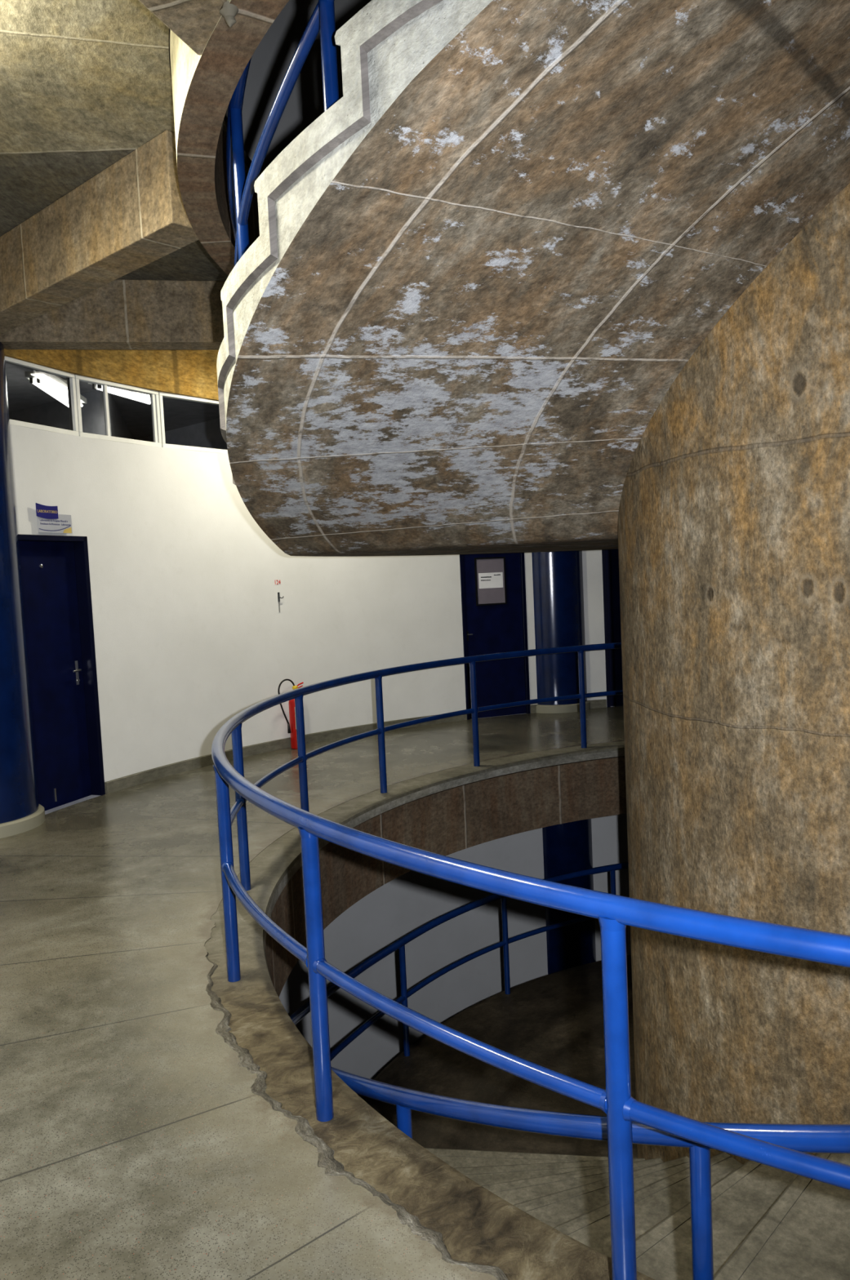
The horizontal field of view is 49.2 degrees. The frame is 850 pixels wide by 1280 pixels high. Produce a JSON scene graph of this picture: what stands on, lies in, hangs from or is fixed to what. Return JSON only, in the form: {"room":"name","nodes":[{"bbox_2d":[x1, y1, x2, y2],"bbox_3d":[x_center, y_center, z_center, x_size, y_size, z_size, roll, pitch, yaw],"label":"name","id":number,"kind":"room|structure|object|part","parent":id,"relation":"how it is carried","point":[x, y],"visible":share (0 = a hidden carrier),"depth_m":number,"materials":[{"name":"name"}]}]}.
{"room":"stairwell landing","nodes":[
{"label":"stairwell landing","id":0,"kind":"room"},
{"bbox_2d":[0,0,228,439],"bbox_3d":[-1.703,-3.016,9.401,22.246,0.100,21.529,-3,4,0],"label":"ceiling","id":1,"kind":"structure","parent":0,"point":[85,84],"depth_m":4.62,"materials":[{"name":"concrete"}]},
{"bbox_2d":[24,371,86,408],"bbox_3d":[-3.998,-2.781,10.105,0.240,0.248,1.456,-3,4,-6],"label":"ceiling light","id":2,"kind":"object","parent":1,"relation":"hanging from","point":[51,384],"visible":0.69,"depth_m":9.74,"materials":[{"name":"white ceramic"}]},
{"bbox_2d":[0,129,199,335],"bbox_3d":[-2.411,-2.458,5.997,3.122,0.476,0.250,1,5,42],"label":"ceiling beam","id":3,"kind":"structure","parent":1,"relation":"attached to","point":[131,215],"depth_m":5.43,"materials":[{"name":"concrete"}]},
{"bbox_2d":[0,279,225,350],"bbox_3d":[-2.121,-2.564,7.334,2.958,0.476,0.250,-3,4,-11],"label":"ceiling beam","id":4,"kind":"structure","parent":1,"relation":"attached to","point":[119,314],"depth_m":7.20,"materials":[{"name":"concrete"}]},
{"bbox_2d":[88,382,151,405],"bbox_3d":[-3.329,-2.827,10.319,0.160,0.248,1.123,-1,4,17],"label":"ceiling light","id":5,"kind":"object","parent":1,"relation":"hanging from","point":[145,398],"visible":0.49,"depth_m":10.31,"materials":[{"name":"white ceramic"}]},
{"bbox_2d":[138,0,226,55],"bbox_3d":[-1.246,-2.220,1.771,0.250,0.476,3.251,-1,4,19],"label":"ceiling beam","id":6,"kind":"structure","parent":1,"relation":"attached to","point":[193,21],"depth_m":3.12,"materials":[{"name":"concrete"}]},
{"bbox_2d":[168,0,288,275],"bbox_3d":[2.919,-2.697,5.184,8.370,0.580,8.370,-3,4,0],"label":"slab edge","id":7,"kind":"structure","parent":1,"relation":"attached to","point":[204,85],"depth_m":3.84,"materials":[{"name":"concrete"}]},
{"bbox_2d":[219,1,238,27],"bbox_3d":[-0.647,-2.070,3.085,0.063,0.062,0.063,-6,5,-43],"label":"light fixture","id":8,"kind":"object","parent":7,"relation":"attached to","point":[228,11],"visible":1,"depth_m":3.07,"materials":[{"name":"grey"}]},
{"bbox_2d":[8,390,226,449],"bbox_3d":[-4.991,-0.773,10.225,9.100,4.180,9.540,-3,4,0],"label":"wall","id":9,"kind":"structure","parent":0,"point":[207,434],"depth_m":11.81,"materials":[{"name":"grey paint"}]},
{"bbox_2d":[4,348,218,400],"bbox_3d":[2.922,-2.627,5.188,13.400,0.520,13.400,-3,4,0],"label":"trim","id":10,"kind":"structure","parent":9,"relation":"attached to","point":[192,373],"depth_m":8.64,"materials":[{"name":"concrete"}]},
{"bbox_2d":[225,0,371,173],"bbox_3d":[2.804,-5.179,5.012,13.410,4.180,13.410,-3,4,0],"label":"wall","id":11,"kind":"structure","parent":0,"point":[270,61],"depth_m":9.93,"materials":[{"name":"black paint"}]},
{"bbox_2d":[9,424,606,782],"bbox_3d":[3.031,-0.281,5.351,13.410,3.130,13.410,-3,4,0],"label":"wall","id":12,"kind":"structure","parent":0,"point":[191,633],"depth_m":9.39,"materials":[{"name":"white paint"}]},
{"bbox_2d":[4,355,79,435],"bbox_3d":[-3.196,-1.975,7.559,0.060,0.542,0.962,-1,4,21],"label":"window","id":13,"kind":"structure","parent":12,"relation":"in","point":[70,377],"depth_m":7.81,"materials":[{"name":"white metal"}]},
{"bbox_2d":[35,502,72,533],"bbox_3d":[-3.063,-1.004,7.671,0.016,0.235,0.395,-1,4,22],"label":"room sign","id":14,"kind":"object","parent":12,"relation":"attached to","point":[49,521],"visible":1,"depth_m":7.64,"materials":[{"name":"white"}]},
{"bbox_3d":[-3.091,-1.053,7.592,0.005,0.124,0.235,-1,4,22],"label":"navy plate","id":15,"kind":"part","parent":14,"relation":"part of","materials":[{"name":"blue plastic"}]},
{"bbox_3d":[-3.064,-0.965,7.683,0.006,0.155,0.380,-1,4,22],"label":"grey plate","id":16,"kind":"part","parent":14,"relation":"part of","materials":[{"name":"white plastic"}]},
{"bbox_2d":[17,533,105,810],"bbox_3d":[-3.113,0.272,7.716,0.152,2.270,0.936,-1,4,21],"label":"door","id":17,"kind":"structure","parent":12,"relation":"in","point":[55,571],"depth_m":7.88,"materials":[{"name":"blue wood"}]},
{"bbox_3d":[-3.019,0.284,8.055,0.006,0.210,0.032,-1,4,21],"label":"handle plate","id":18,"kind":"part","parent":17,"relation":"part of","materials":[{"name":"silver metal"}]},
{"bbox_3d":[-3.010,0.264,8.000,0.064,0.020,0.109,-1,4,21],"label":"handle","id":19,"kind":"part","parent":17,"relation":"part of","materials":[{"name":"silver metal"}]},
{"bbox_2d":[74,374,161,447],"bbox_3d":[-2.784,-2.055,8.441,0.061,0.542,0.968,0,5,29],"label":"window","id":20,"kind":"structure","parent":12,"relation":"in","point":[154,399],"depth_m":8.37,"materials":[{"name":"white metal"}]},
{"bbox_2d":[158,391,227,453],"bbox_3d":[-2.245,-2.136,9.255,0.060,0.542,0.968,0,5,38],"label":"window","id":21,"kind":"structure","parent":12,"relation":"in","point":[161,394],"depth_m":9.05,"materials":[{"name":"white metal"}]},
{"bbox_2d":[277,592,283,612],"bbox_3d":[-1.549,-0.405,9.998,0.056,0.220,0.035,-7,6,-44],"label":"wall bracket","id":22,"kind":"object","parent":12,"relation":"attached to","point":[278,594],"visible":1,"depth_m":9.99,"materials":[{"name":"grey metal"}]},
{"bbox_2d":[104,699,606,794],"bbox_3d":[3.101,1.227,5.454,13.090,0.105,13.088,-3,4,0],"label":"baseboard","id":23,"kind":"structure","parent":12,"relation":"attached to","point":[122,783],"depth_m":9.81,"materials":[{"name":"concrete"}]},
{"bbox_2d":[459,552,530,719],"bbox_3d":[0.852,-0.179,11.578,0.868,2.270,0.173,-4,4,-19],"label":"door","id":24,"kind":"structure","parent":12,"relation":"in","point":[490,628],"depth_m":11.58,"materials":[{"name":"blue wood"}]},
{"bbox_2d":[474,556,506,605],"bbox_3d":[0.812,-0.727,11.476,0.410,0.590,0.019,-4,4,-20],"label":"framed notice","id":25,"kind":"object","parent":24,"relation":"attached to","point":[490,574],"visible":1,"depth_m":11.47,"materials":[{"name":"black plastic"}]},
{"bbox_2d":[601,549,622,706],"bbox_3d":[2.720,-0.291,11.952,0.868,2.270,0.152,-3,4,-3],"label":"door","id":26,"kind":"structure","parent":12,"relation":"in","point":[610,557],"depth_m":11.92,"materials":[{"name":"blue wood"}]},
{"bbox_2d":[0,706,624,1279],"bbox_3d":[-1.496,1.250,9.687,22.266,0.100,21.549,-3,4,0],"label":"floor","id":27,"kind":"structure","parent":0,"point":[135,1143],"depth_m":3.54,"materials":[{"name":"grey concrete"}]},
{"bbox_2d":[0,342,45,838],"bbox_3d":[-3.536,-0.383,7.096,0.920,3.700,0.920,-3,4,0],"label":"round column","id":28,"kind":"structure","parent":27,"relation":"on","point":[20,811],"depth_m":7.01,"materials":[{"name":"blue paint"}]},
{"bbox_2d":[277,679,305,749],"bbox_3d":[-1.420,0.793,9.976,0.320,0.763,0.158,-6,6,-44],"label":"fire extinguisher","id":29,"kind":"object","parent":27,"relation":"on","point":[291,727],"visible":0.59,"depth_m":9.95,"materials":[{"name":"red metal"}]},
{"bbox_2d":[204,741,655,1279],"bbox_3d":[3.105,1.327,5.462,8.548,0.114,8.548,-2,4,5],"label":"kerb border","id":30,"kind":"object","parent":27,"relation":"on","point":[473,1228],"visible":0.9,"depth_m":3.16,"materials":[{"name":"concrete"}]},
{"bbox_2d":[211,642,849,1279],"bbox_3d":[3.077,0.767,5.486,8.397,1.043,8.268,-3,4,0],"label":"guard railing","id":31,"kind":"object","parent":30,"relation":"on","point":[613,913],"visible":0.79,"depth_m":2.43,"materials":[{"name":"blue metal"}]},
{"bbox_3d":[-0.898,1.061,4.224,0.072,0.996,0.072,-3,4,0],"label":"post","id":32,"kind":"part","parent":31,"relation":"part of","materials":[{"name":"blue metal"}]},
{"bbox_3d":[-1.080,0.981,5.446,0.072,0.987,0.072,-3,4,0],"label":"post","id":33,"kind":"part","parent":31,"relation":"part of","materials":[{"name":"blue metal"}]},
{"bbox_3d":[-0.885,0.885,6.695,0.072,0.987,0.072,-3,4,0],"label":"post","id":34,"kind":"part","parent":31,"relation":"part of","materials":[{"name":"blue metal"}]},
{"bbox_3d":[-0.361,1.114,3.102,0.072,0.997,0.072,-3,4,0],"label":"post","id":35,"kind":"part","parent":31,"relation":"part of","materials":[{"name":"blue metal"}]},
{"bbox_3d":[-0.368,0.787,7.760,0.072,0.987,0.072,-3,4,0],"label":"post","id":36,"kind":"part","parent":31,"relation":"part of","materials":[{"name":"blue metal"}]},
{"bbox_3d":[0.463,0.686,8.663,0.072,0.987,0.072,-3,4,0],"label":"post","id":37,"kind":"part","parent":31,"relation":"part of","materials":[{"name":"blue metal"}]},
{"bbox_3d":[3.057,0.278,5.452,8.392,0.063,8.268,-3,4,0],"label":"rail","id":38,"kind":"part","parent":31,"relation":"part of","materials":[{"name":"blue metal"}]},
{"bbox_3d":[1.577,0.591,9.303,0.072,0.987,0.072,-3,4,0],"label":"post","id":39,"kind":"part","parent":31,"relation":"part of","materials":[{"name":"blue metal"}]},
{"bbox_3d":[0.462,1.138,2.205,0.072,0.997,0.072,-3,4,0],"label":"post","id":40,"kind":"part","parent":31,"relation":"part of","materials":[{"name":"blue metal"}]},
{"bbox_2d":[531,550,590,713],"bbox_3d":[1.621,-0.959,11.964,0.920,3.700,0.920,-3,4,0],"label":"round column","id":41,"kind":"structure","parent":27,"relation":"on","point":[557,576],"depth_m":11.64,"materials":[{"name":"blue paint"}]},
{"bbox_2d":[279,813,631,1095],"bbox_3d":[3.221,3.810,5.634,13.410,3.700,13.410,-3,4,0],"label":"wall","id":42,"kind":"structure","parent":0,"point":[412,900],"depth_m":11.40,"materials":[{"name":"white paint"}]},
{"bbox_3d":[3.111,1.438,5.470,13.040,0.100,13.040,-3,4,0],"label":"ceiling","id":43,"kind":"structure","parent":0,"visible":0},
{"bbox_2d":[265,755,626,997],"bbox_3d":[3.122,1.678,5.486,8.370,0.580,8.370,-3,4,0],"label":"slab edge","id":44,"kind":"structure","parent":43,"relation":"attached to","point":[449,821],"depth_m":8.31,"materials":[{"name":"concrete"}]},
{"bbox_3d":[3.308,5.704,5.765,13.080,0.100,13.080,-3,4,0],"label":"floor","id":45,"kind":"structure","parent":0,"visible":0},
{"bbox_2d":[542,818,595,974],"bbox_3d":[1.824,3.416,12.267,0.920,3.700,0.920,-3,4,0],"label":"door","id":46,"kind":"structure","parent":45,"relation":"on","point":[566,846],"depth_m":11.88,"materials":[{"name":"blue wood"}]},
{"bbox_3d":[3.308,5.704,5.765,8.520,0.100,8.520,-3,4,0],"label":"floor","id":47,"kind":"structure","parent":0,"visible":0},
{"bbox_2d":[359,954,849,1279],"bbox_3d":[3.196,3.564,5.629,8.025,4.593,8.024,-3,4,0],"label":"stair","id":48,"kind":"structure","parent":47,"relation":"on","point":[769,1223],"depth_m":5.44,"materials":[{"name":"concrete"}]},
{"bbox_2d":[289,862,849,1279],"bbox_3d":[3.171,2.759,5.572,7.920,4.989,7.898,-3,4,-4],"label":"stair handrail","id":49,"kind":"object","parent":48,"relation":"attached to","point":[805,1138],"visible":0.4,"depth_m":2.70,"materials":[{"name":"blue metal"}]},
{"bbox_3d":[-0.170,2.959,7.628,0.051,0.934,0.052,-3,4,0],"label":"post","id":50,"kind":"part","parent":49,"relation":"part of","materials":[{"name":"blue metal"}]},
{"bbox_3d":[-0.047,2.160,3.205,0.051,1.179,0.052,-3,4,0],"label":"post","id":51,"kind":"part","parent":49,"relation":"part of","materials":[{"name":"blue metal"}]},
{"bbox_3d":[3.180,2.936,5.574,7.904,4.326,7.901,-3,4,0],"label":"rail","id":52,"kind":"part","parent":49,"relation":"part of","materials":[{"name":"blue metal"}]},
{"bbox_3d":[0.754,2.844,8.663,0.051,0.934,0.052,-3,4,0],"label":"post","id":53,"kind":"part","parent":49,"relation":"part of","materials":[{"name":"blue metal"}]},
{"bbox_3d":[3.158,2.457,5.541,7.919,4.382,7.917,-3,4,0],"label":"rail","id":54,"kind":"part","parent":49,"relation":"part of","materials":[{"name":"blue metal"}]},
{"bbox_3d":[1.891,2.749,9.281,0.051,0.934,0.052,-3,4,0],"label":"post","id":55,"kind":"part","parent":49,"relation":"part of","materials":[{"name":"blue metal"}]},
{"bbox_3d":[0.717,1.820,2.376,0.051,1.122,0.052,-3,4,0],"label":"post","id":56,"kind":"part","parent":49,"relation":"part of","materials":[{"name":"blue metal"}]},
{"bbox_2d":[617,182,849,1164],"bbox_3d":[3.002,-0.908,5.307,3.733,13.170,3.733,-3,4,0],"label":"column","id":57,"kind":"object","parent":47,"relation":"on","point":[733,526],"visible":0.53,"depth_m":4.34,"materials":[{"name":"brown concrete"}]},
{"bbox_2d":[216,0,849,556],"bbox_3d":[2.958,-0.809,5.336,8.026,4.593,7.990,-3,4,0],"label":"stair","id":58,"kind":"structure","parent":57,"relation":"attached to","point":[457,319],"depth_m":3.52,"materials":[{"name":"concrete"}]},
{"bbox_2d":[226,0,338,266],"bbox_3d":[2.972,-1.532,5.275,7.920,4.820,7.898,-3,4,-4],"label":"stair handrail","id":59,"kind":"object","parent":58,"relation":"attached to","point":[241,190],"visible":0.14,"depth_m":3.58,"materials":[{"name":"blue metal"}]},
{"bbox_3d":[2.959,-1.833,5.245,7.919,4.213,7.917,-3,4,0],"label":"rail","id":60,"kind":"part","parent":59,"relation":"part of","materials":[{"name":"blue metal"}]},
{"bbox_3d":[-0.802,-1.806,4.081,0.051,1.031,0.052,-3,4,0],"label":"post","id":61,"kind":"part","parent":59,"relation":"part of","materials":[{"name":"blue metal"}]},
{"bbox_3d":[-0.323,-2.099,3.023,0.051,0.940,0.052,-3,4,0],"label":"post","id":62,"kind":"part","parent":59,"relation":"part of","materials":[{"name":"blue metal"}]},
{"bbox_3d":[2.903,-3.046,5.159,13.080,0.100,13.080,-3,4,0],"label":"floor","id":63,"kind":"structure","parent":0,"visible":0},
{"bbox_2d":[168,44,261,176],"bbox_3d":[2.903,-3.042,5.160,8.549,0.103,8.549,-3,4,0],"label":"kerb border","id":64,"kind":"object","parent":63,"relation":"on","point":[247,161],"visible":0.02,"depth_m":5.53,"materials":[{"name":"grey concrete"}]}
]}

